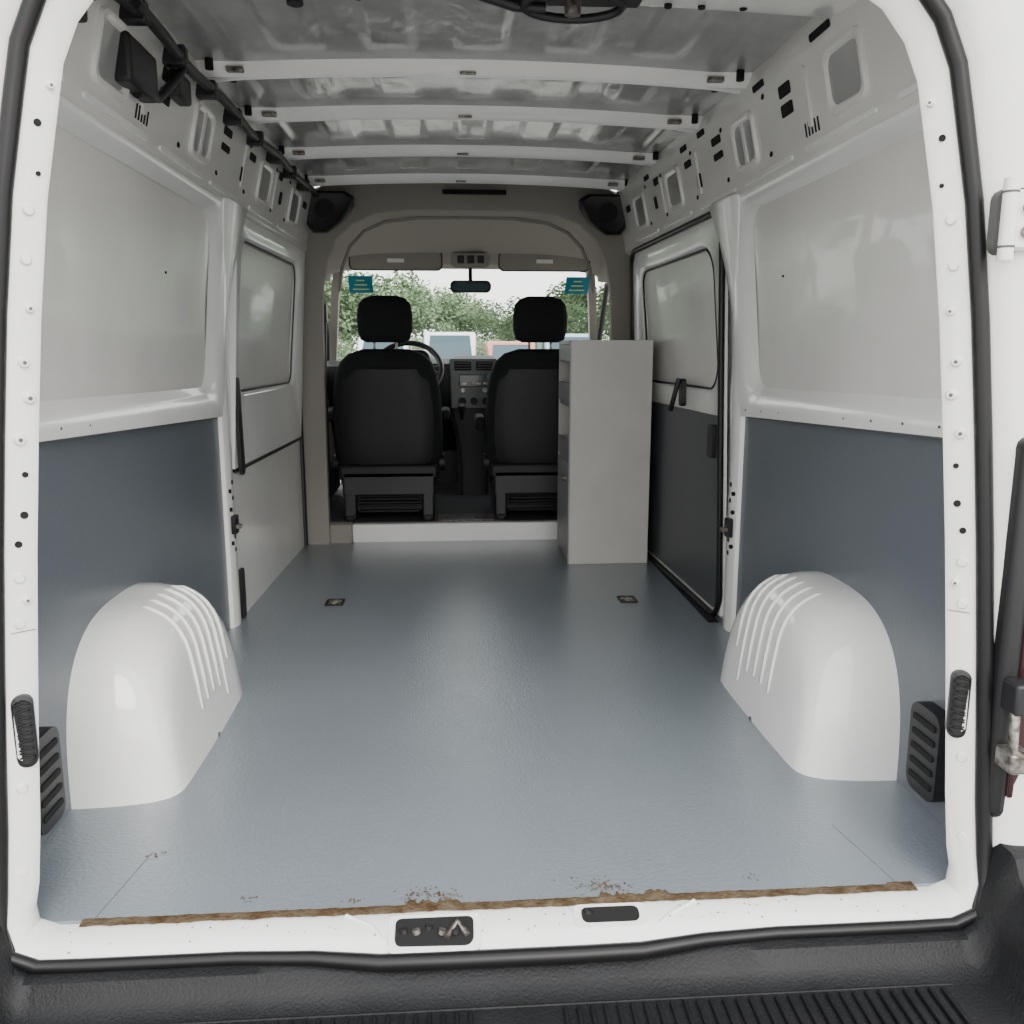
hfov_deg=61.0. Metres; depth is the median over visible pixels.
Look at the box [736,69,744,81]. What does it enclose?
bolt
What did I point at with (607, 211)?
grille
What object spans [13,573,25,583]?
stud
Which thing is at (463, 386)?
dashboard
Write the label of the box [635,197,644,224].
pocket
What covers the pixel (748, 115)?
pocket
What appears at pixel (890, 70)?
rail
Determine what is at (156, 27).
conduit
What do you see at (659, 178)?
stiffener
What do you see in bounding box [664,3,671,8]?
hole
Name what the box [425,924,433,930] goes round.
latch part
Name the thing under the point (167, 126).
rail
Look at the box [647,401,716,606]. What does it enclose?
liner
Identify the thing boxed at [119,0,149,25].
clamp
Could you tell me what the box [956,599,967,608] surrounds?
stud
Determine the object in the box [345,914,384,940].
sill pressing
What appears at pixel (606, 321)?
tree
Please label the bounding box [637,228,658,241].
bead
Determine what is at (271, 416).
window bay
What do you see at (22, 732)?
vent mesh
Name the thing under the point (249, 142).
clamp
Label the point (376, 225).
headliner lip
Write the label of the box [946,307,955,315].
nut
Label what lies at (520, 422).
seat
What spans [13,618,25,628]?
stud
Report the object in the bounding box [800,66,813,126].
stiffener
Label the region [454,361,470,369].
air vent
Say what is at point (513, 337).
tree
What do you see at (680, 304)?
window
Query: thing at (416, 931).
latch part
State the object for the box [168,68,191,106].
relay
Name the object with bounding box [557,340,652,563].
storage cabinet
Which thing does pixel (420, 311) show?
tree
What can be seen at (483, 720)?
floor
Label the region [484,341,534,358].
parked car
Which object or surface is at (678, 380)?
lever
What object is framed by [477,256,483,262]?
switch
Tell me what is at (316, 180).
tab
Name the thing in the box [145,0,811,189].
roof skin
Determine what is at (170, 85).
branch
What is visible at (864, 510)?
wall
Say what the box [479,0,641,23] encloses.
latch
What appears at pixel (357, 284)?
windshield sticker
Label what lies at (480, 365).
air vent
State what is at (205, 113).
stiffener
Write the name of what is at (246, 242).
seal
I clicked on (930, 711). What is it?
air vent
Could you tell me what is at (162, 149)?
bead
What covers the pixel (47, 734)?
air vent
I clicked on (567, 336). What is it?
van
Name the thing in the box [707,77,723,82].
tab
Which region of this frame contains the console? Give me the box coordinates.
[451,252,489,267]
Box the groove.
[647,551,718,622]
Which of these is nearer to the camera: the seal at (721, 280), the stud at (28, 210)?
the stud at (28, 210)
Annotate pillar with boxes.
[330,272,339,360]
[586,273,596,339]
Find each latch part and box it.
[399,927,407,934]
[412,927,420,935]
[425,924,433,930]
[438,927,446,935]
[451,927,459,934]
[585,908,592,914]
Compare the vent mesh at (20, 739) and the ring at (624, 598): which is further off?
the ring at (624, 598)
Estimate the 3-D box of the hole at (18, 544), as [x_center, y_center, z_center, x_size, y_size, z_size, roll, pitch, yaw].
[-0.856,0.056,1.508,0.012,0.012,0.005,-10,14,-42]
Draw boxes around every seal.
[0,0,993,972]
[240,241,295,391]
[300,412,307,545]
[629,211,724,615]
[643,249,717,389]
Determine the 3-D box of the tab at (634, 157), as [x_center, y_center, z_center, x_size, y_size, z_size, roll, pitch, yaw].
[0.549,-1.531,3.765,0.050,0.014,0.022,-1,11,-4]
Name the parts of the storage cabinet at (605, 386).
door, panel, rail, edge trim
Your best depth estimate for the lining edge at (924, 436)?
2.24 m
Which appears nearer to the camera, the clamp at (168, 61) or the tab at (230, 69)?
the clamp at (168, 61)
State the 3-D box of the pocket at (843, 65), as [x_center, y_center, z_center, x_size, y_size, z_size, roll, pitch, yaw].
[0.798,-1.052,2.084,0.028,0.120,0.170,-1,11,-4]
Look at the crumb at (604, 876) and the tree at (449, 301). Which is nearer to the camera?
the crumb at (604, 876)
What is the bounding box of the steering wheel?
[383,340,443,384]
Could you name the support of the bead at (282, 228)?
attached to the rail at (167, 126)
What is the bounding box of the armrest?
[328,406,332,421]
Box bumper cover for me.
[0,843,1023,1023]
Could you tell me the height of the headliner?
0.395 m
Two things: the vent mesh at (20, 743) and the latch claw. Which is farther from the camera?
the latch claw
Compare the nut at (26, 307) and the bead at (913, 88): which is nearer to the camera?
the nut at (26, 307)
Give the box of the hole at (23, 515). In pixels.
[20,511,28,518]
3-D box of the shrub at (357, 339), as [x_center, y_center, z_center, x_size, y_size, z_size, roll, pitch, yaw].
[-7.275,-7.556,43.783,6.359,2.375,2.623,3,11,15]
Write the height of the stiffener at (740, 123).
0.150 m
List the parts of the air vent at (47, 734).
vent slat, vent slat, vent slat, vent slat, vent slat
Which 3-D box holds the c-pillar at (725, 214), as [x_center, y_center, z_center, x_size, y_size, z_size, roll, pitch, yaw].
[0.792,-0.329,3.230,0.115,1.570,0.325,-1,11,-4]
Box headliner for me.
[325,210,606,281]
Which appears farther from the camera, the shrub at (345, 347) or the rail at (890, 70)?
the shrub at (345, 347)
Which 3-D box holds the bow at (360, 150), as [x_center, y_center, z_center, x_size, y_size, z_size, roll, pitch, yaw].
[-0.177,-1.541,3.749,1.670,0.070,0.128,-1,11,-4]
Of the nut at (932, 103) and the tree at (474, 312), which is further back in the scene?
the tree at (474, 312)
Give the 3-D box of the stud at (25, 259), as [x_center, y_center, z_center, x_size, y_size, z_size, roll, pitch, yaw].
[-0.813,-0.422,1.456,0.022,0.022,0.006,-10,14,-42]
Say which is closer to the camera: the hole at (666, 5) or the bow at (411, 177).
the hole at (666, 5)
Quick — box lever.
[668,378,680,410]
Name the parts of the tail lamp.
check arm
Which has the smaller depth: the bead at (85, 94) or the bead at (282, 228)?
the bead at (85, 94)
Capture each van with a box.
[358,337,411,349]
[424,332,475,357]
[537,334,588,348]
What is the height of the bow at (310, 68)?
0.070 m
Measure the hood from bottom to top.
0.147 m
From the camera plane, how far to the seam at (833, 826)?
1.85 m
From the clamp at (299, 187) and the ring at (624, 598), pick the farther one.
the clamp at (299, 187)
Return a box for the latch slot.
[581,905,639,922]
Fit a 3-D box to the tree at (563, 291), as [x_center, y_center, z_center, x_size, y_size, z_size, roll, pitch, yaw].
[7.048,-12.601,60.182,10.246,6.184,6.364,-5,12,-26]
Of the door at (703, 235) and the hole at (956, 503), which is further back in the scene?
the door at (703, 235)
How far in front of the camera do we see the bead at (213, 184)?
3.01 m
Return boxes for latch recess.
[573,902,647,928]
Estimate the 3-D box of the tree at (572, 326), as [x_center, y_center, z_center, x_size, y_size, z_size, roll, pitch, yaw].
[1.327,-10.984,54.544,7.772,5.060,5.006,2,11,13]
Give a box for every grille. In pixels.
[315,199,334,219]
[598,202,617,222]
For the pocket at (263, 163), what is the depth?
3.45 m
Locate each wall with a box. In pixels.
[37,96,230,846]
[734,103,945,827]
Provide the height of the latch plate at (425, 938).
0.025 m
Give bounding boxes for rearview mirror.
[450,268,490,292]
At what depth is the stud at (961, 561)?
1.63 m
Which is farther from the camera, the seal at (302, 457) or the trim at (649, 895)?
the seal at (302, 457)
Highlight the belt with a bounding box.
[324,304,330,476]
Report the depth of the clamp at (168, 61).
2.25 m
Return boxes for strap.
[236,377,245,474]
[238,568,246,617]
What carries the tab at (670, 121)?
attached to the bow at (350, 112)
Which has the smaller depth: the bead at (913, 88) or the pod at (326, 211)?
the bead at (913, 88)
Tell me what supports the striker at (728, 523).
attached to the c-pillar at (725, 214)
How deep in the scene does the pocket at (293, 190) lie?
4.02 m
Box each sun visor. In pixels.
[348,253,442,270]
[498,253,589,271]
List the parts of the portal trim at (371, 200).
front bow slot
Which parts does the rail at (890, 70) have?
rail slot, rail slot, rail slot, rail slot, rail slot, rail slot, rail slot, rail slot, rail slot, rail slot, rail slot, rail slot, rail slot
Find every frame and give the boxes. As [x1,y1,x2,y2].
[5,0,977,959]
[387,913,481,953]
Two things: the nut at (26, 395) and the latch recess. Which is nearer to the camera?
the nut at (26, 395)
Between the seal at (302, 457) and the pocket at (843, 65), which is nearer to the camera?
the pocket at (843, 65)
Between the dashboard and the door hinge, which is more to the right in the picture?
the door hinge
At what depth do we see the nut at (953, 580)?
1.64 m
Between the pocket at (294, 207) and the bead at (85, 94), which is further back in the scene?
the pocket at (294, 207)
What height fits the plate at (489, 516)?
0.005 m
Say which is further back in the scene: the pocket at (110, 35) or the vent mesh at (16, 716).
the pocket at (110, 35)
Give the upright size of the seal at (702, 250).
0.550 m
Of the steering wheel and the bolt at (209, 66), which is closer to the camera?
the bolt at (209, 66)
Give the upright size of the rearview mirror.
0.184 m
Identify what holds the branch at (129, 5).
attached to the conduit
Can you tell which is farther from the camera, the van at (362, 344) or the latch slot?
the van at (362, 344)
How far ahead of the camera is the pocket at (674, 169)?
3.57 m
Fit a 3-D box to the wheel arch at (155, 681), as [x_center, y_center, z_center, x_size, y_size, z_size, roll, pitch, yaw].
[-0.940,0.420,2.371,0.255,0.410,0.764,-1,11,-4]
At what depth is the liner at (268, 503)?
3.94 m
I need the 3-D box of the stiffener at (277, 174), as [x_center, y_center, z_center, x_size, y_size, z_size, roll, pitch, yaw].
[-0.995,-1.349,3.655,0.041,0.150,0.020,-1,11,-4]
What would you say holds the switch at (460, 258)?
attached to the console
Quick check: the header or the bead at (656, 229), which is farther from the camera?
the bead at (656, 229)
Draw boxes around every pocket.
[90,5,135,102]
[99,20,122,89]
[189,100,215,165]
[255,159,274,207]
[259,167,270,200]
[286,187,301,226]
[290,193,298,221]
[329,462,340,497]
[632,191,648,230]
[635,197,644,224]
[663,165,684,211]
[730,110,759,173]
[821,25,868,115]
[828,39,860,104]
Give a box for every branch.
[94,0,140,16]
[132,68,187,102]
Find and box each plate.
[395,916,473,946]
[438,513,493,520]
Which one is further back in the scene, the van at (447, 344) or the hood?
the van at (447, 344)
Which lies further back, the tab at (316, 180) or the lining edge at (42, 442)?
the tab at (316, 180)
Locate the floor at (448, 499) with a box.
[330,483,556,522]
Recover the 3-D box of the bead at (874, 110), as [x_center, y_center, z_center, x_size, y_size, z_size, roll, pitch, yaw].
[0.816,-0.952,2.175,0.007,0.014,0.400,-1,11,-4]
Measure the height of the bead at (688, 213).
0.014 m
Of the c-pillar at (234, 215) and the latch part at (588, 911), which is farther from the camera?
the c-pillar at (234, 215)
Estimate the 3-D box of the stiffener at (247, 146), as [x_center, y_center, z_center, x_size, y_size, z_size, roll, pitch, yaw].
[-0.974,-1.258,3.164,0.041,0.150,0.020,-1,11,-4]
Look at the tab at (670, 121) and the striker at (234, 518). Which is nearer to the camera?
the tab at (670, 121)
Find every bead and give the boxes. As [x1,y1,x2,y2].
[82,91,147,140]
[159,145,201,177]
[210,181,242,204]
[248,206,273,223]
[277,224,296,238]
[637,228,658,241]
[663,211,691,227]
[744,155,792,185]
[805,107,877,151]
[898,82,917,99]
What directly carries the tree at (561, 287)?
on the ground
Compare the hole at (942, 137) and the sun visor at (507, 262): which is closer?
the hole at (942, 137)
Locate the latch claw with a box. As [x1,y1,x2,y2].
[444,918,469,938]
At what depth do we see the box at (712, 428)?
3.41 m
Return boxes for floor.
[37,539,948,923]
[330,483,556,522]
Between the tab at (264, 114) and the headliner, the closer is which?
the tab at (264, 114)
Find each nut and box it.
[12,434,25,445]
[17,357,29,368]
[21,595,31,604]
[22,392,35,404]
[24,304,34,313]
[45,81,54,90]
[926,99,934,107]
[945,389,957,400]
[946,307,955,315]
[951,356,962,366]
[951,578,959,586]
[954,428,967,438]
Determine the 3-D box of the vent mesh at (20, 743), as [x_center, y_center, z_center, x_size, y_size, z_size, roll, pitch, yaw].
[-0.865,0.408,1.548,0.024,0.009,0.012,-1,11,-4]
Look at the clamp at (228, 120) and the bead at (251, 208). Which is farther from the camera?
the bead at (251, 208)
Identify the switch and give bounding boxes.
[457,255,463,262]
[467,255,473,262]
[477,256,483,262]
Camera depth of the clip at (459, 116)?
3.12 m
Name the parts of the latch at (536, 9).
plate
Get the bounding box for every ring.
[325,598,344,605]
[617,595,637,602]
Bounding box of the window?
[645,251,716,386]
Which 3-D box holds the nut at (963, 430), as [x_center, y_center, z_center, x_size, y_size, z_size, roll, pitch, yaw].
[0.825,-0.144,1.601,0.024,0.024,0.010,7,13,34]
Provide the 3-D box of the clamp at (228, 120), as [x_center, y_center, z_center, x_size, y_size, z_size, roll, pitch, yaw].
[-0.917,-1.297,2.855,0.060,0.050,0.036,-1,11,-4]
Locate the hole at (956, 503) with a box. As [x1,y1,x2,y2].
[953,500,960,506]
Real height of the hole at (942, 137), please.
0.012 m
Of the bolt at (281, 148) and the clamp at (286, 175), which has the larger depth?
the clamp at (286, 175)
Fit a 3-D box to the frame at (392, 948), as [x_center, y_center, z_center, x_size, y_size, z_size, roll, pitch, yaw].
[-0.144,0.783,1.615,0.173,0.033,0.070,-1,11,-4]
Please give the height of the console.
0.090 m
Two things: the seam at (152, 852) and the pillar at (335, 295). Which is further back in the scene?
the pillar at (335, 295)
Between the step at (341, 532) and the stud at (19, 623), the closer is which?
the stud at (19, 623)
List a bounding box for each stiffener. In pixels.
[141,51,153,114]
[198,106,208,155]
[239,144,248,187]
[271,172,278,209]
[658,177,666,213]
[692,151,701,193]
[738,116,748,163]
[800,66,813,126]
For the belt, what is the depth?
4.80 m
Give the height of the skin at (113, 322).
1.970 m
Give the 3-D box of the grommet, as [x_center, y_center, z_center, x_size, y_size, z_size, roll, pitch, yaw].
[-0.520,-1.220,2.082,0.040,0.010,0.040,-1,11,-4]
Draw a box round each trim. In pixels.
[79,881,917,926]
[302,183,629,544]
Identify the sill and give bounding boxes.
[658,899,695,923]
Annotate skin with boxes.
[39,125,290,469]
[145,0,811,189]
[720,131,941,618]
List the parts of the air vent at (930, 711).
vent slat, vent slat, vent slat, vent slat, vent slat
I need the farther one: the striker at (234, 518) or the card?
the card
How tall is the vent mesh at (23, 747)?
0.013 m
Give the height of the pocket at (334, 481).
0.180 m
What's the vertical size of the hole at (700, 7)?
0.012 m
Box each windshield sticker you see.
[348,276,373,292]
[564,277,589,293]
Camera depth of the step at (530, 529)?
4.88 m
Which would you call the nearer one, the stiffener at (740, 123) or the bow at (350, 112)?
the stiffener at (740, 123)
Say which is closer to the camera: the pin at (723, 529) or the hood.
the pin at (723, 529)
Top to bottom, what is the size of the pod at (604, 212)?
0.195 m
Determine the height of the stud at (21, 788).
0.022 m
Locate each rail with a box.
[60,0,314,251]
[616,0,919,255]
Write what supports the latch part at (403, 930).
on the latch plate at (425, 938)
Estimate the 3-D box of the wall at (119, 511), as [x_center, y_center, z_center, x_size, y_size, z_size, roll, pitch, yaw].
[-1.004,-0.168,2.385,0.115,1.560,1.720,-1,11,-4]
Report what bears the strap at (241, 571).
attached to the liner at (268, 503)
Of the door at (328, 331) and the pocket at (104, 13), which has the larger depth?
the door at (328, 331)
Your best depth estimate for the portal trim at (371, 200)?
4.56 m
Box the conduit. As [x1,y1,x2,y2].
[132,0,318,196]
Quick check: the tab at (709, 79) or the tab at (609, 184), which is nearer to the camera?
the tab at (709, 79)
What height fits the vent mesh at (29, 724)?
0.009 m
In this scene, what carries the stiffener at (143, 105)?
attached to the rail at (167, 126)
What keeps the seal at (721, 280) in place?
attached to the door at (703, 235)
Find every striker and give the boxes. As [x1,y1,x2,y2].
[231,514,238,533]
[724,517,732,537]
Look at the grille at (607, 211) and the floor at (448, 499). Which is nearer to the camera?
the grille at (607, 211)
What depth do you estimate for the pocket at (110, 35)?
1.94 m
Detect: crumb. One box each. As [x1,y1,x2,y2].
[393,886,457,902]
[401,888,469,902]
[553,876,628,890]
[579,879,631,894]
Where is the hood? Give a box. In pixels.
[410,349,430,360]
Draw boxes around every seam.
[95,852,152,917]
[833,826,894,881]
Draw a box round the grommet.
[286,0,303,7]
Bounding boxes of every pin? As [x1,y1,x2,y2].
[236,524,242,528]
[719,527,727,531]
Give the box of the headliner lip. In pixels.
[337,216,594,292]
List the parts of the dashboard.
gear knob, climate knob, climate knob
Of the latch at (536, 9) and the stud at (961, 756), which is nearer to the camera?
the stud at (961, 756)
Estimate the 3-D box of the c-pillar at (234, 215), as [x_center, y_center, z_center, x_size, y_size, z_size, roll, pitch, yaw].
[-1.043,-0.340,3.291,0.115,1.570,0.325,-1,11,-4]
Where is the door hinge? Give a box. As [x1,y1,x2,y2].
[986,176,1023,260]
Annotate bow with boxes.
[196,59,751,93]
[239,105,702,132]
[283,145,655,165]
[308,173,624,190]
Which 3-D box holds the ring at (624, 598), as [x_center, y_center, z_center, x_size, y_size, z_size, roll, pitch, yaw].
[0.495,0.372,3.733,0.076,0.008,0.100,-1,11,-4]
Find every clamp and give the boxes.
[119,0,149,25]
[162,44,188,67]
[195,80,218,99]
[223,108,242,125]
[246,131,264,146]
[266,150,281,163]
[282,165,296,178]
[296,179,309,190]
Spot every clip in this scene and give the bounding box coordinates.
[458,115,471,117]
[460,71,475,74]
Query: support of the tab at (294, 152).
attached to the bow at (360, 150)
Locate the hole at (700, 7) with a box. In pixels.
[698,5,705,9]
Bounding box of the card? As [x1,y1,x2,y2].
[327,391,335,462]
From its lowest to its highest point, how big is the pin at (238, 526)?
0.015 m
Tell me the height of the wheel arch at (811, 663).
0.410 m
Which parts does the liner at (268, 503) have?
liner edge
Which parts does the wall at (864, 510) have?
bay frame, lining panel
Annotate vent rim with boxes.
[10,694,39,767]
[945,669,971,737]
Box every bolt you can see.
[204,57,213,70]
[244,105,251,115]
[278,146,284,153]
[653,152,658,159]
[691,113,697,123]
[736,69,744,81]
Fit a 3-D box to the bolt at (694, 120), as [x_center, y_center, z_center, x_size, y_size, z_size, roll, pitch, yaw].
[0.659,-1.417,3.133,0.023,0.030,0.023,-1,11,-4]
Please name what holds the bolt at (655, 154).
attached to the bow at (360, 150)
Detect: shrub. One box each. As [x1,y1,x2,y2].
[337,336,353,360]
[340,339,418,359]
[411,337,482,353]
[476,336,504,354]
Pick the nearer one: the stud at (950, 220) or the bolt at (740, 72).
the stud at (950, 220)
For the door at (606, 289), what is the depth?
5.65 m
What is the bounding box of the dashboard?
[327,349,496,494]
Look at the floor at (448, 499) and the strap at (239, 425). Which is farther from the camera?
the floor at (448, 499)
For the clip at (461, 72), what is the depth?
2.63 m
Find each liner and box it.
[233,437,303,610]
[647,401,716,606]
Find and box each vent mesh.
[14,708,30,712]
[15,715,31,719]
[16,723,31,729]
[17,730,32,734]
[17,738,33,742]
[18,738,33,744]
[18,746,34,749]
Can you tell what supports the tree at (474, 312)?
on the ground
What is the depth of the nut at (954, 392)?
1.60 m
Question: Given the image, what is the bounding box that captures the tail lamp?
[989,437,1023,816]
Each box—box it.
[114,30,158,102]
[707,424,716,457]
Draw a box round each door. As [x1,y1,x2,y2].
[0,0,1023,846]
[324,291,329,360]
[597,282,608,339]
[633,218,727,615]
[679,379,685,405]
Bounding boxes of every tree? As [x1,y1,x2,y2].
[324,270,423,346]
[325,280,358,344]
[340,279,456,340]
[411,285,479,340]
[433,297,513,341]
[467,296,587,341]
[483,310,514,340]
[545,280,608,338]
[556,285,608,338]
[584,282,608,333]
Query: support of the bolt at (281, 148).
attached to the bow at (360, 150)
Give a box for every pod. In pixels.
[307,191,354,232]
[579,194,625,234]
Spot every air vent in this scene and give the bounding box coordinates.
[39,726,65,834]
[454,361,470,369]
[476,361,492,369]
[906,701,945,801]
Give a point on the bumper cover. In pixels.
(973, 973)
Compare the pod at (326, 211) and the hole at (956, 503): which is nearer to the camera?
the hole at (956, 503)
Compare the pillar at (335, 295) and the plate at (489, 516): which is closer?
the plate at (489, 516)
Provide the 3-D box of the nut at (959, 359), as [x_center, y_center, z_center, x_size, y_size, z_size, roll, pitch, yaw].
[0.810,-0.274,1.587,0.022,0.022,0.010,7,13,34]
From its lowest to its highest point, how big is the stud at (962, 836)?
0.022 m
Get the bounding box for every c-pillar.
[218,197,247,627]
[709,194,744,631]
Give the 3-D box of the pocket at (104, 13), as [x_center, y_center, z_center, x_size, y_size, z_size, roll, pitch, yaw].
[-0.899,-1.031,1.968,0.045,0.158,0.208,-1,11,-4]
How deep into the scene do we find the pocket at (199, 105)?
2.65 m
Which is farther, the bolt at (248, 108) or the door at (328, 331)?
the door at (328, 331)
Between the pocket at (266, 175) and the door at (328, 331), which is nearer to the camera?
the pocket at (266, 175)
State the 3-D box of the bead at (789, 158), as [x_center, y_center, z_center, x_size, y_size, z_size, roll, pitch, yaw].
[0.781,-1.043,2.666,0.007,0.014,0.400,-1,11,-4]
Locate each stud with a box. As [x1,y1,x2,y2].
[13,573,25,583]
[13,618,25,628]
[16,783,27,793]
[19,253,31,265]
[21,204,34,216]
[945,214,957,225]
[948,260,959,271]
[956,557,967,566]
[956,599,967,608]
[956,752,967,761]
[957,832,966,840]
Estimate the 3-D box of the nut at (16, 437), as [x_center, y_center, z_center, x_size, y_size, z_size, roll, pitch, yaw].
[-0.841,-0.123,1.486,0.024,0.024,0.010,-10,14,-42]
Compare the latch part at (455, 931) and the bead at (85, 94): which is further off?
the bead at (85, 94)
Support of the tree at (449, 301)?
on the ground
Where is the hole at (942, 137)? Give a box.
[938,134,945,141]
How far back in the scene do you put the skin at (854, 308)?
2.27 m
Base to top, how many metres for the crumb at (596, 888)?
0.002 m
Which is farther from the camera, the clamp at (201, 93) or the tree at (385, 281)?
the tree at (385, 281)
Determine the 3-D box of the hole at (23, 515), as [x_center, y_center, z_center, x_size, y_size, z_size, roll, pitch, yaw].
[-0.846,0.005,1.508,0.013,0.013,0.005,-10,14,-42]
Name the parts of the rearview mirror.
stem, glass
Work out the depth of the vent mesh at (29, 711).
1.53 m
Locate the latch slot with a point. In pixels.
(628, 912)
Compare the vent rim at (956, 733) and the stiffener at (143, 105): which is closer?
the vent rim at (956, 733)
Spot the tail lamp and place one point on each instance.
(1007, 729)
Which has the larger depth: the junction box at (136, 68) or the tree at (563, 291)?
the tree at (563, 291)
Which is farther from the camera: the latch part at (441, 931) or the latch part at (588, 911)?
the latch part at (588, 911)
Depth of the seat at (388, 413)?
4.84 m
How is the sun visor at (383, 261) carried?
attached to the headliner
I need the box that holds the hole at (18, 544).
[14,541,22,547]
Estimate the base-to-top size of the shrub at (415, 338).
2.595 m
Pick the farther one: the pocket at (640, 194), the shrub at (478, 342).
the shrub at (478, 342)
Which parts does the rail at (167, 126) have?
bracket, rail slot, rail slot, rail slot, rail slot, rail slot, rail slot, rail slot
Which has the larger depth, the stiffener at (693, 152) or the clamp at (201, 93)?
the stiffener at (693, 152)
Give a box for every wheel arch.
[66,582,242,808]
[720,570,899,780]
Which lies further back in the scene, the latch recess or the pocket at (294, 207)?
the pocket at (294, 207)
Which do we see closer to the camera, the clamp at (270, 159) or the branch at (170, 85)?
the branch at (170, 85)
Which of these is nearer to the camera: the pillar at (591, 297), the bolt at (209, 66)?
the bolt at (209, 66)
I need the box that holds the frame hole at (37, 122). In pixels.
[33,118,41,125]
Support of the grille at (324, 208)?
attached to the pod at (326, 211)
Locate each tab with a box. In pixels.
[226,66,243,72]
[262,112,276,116]
[293,151,304,154]
[315,179,325,182]
[608,183,617,185]
[633,156,644,159]
[667,119,681,124]
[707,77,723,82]
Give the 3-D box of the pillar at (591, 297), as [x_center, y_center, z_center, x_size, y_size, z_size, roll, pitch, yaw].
[0.536,-1.303,5.821,0.067,0.580,0.662,1,11,8]
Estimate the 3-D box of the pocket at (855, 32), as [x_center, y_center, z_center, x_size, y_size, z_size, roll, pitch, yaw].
[0.794,-1.052,2.084,0.045,0.158,0.208,-1,11,-4]
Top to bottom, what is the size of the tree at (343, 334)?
6.227 m
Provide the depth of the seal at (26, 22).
1.56 m
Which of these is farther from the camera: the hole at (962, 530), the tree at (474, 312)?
the tree at (474, 312)
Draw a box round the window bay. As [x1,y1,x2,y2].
[228,218,304,468]
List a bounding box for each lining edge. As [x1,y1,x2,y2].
[39,417,217,443]
[747,417,942,439]
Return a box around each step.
[330,522,352,542]
[352,520,556,541]
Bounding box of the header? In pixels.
[640,0,859,17]
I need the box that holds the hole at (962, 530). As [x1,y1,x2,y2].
[959,527,965,533]
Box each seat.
[333,296,449,520]
[474,296,566,518]
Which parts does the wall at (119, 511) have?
bay frame, lining panel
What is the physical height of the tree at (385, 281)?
6.977 m
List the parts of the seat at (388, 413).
rail, leg, panel, backrest, seat frame, rail, leg, armrest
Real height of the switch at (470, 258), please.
0.045 m
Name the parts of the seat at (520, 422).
armrest, leg, rail, backrest, seat frame, panel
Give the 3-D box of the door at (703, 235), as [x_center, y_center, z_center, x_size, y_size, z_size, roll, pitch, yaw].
[0.734,-0.461,3.968,0.082,1.520,1.393,-1,11,-5]
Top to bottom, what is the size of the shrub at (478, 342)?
2.606 m
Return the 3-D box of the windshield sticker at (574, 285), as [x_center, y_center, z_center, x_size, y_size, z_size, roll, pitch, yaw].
[0.416,-1.448,5.562,0.150,0.098,0.095,-1,11,-4]

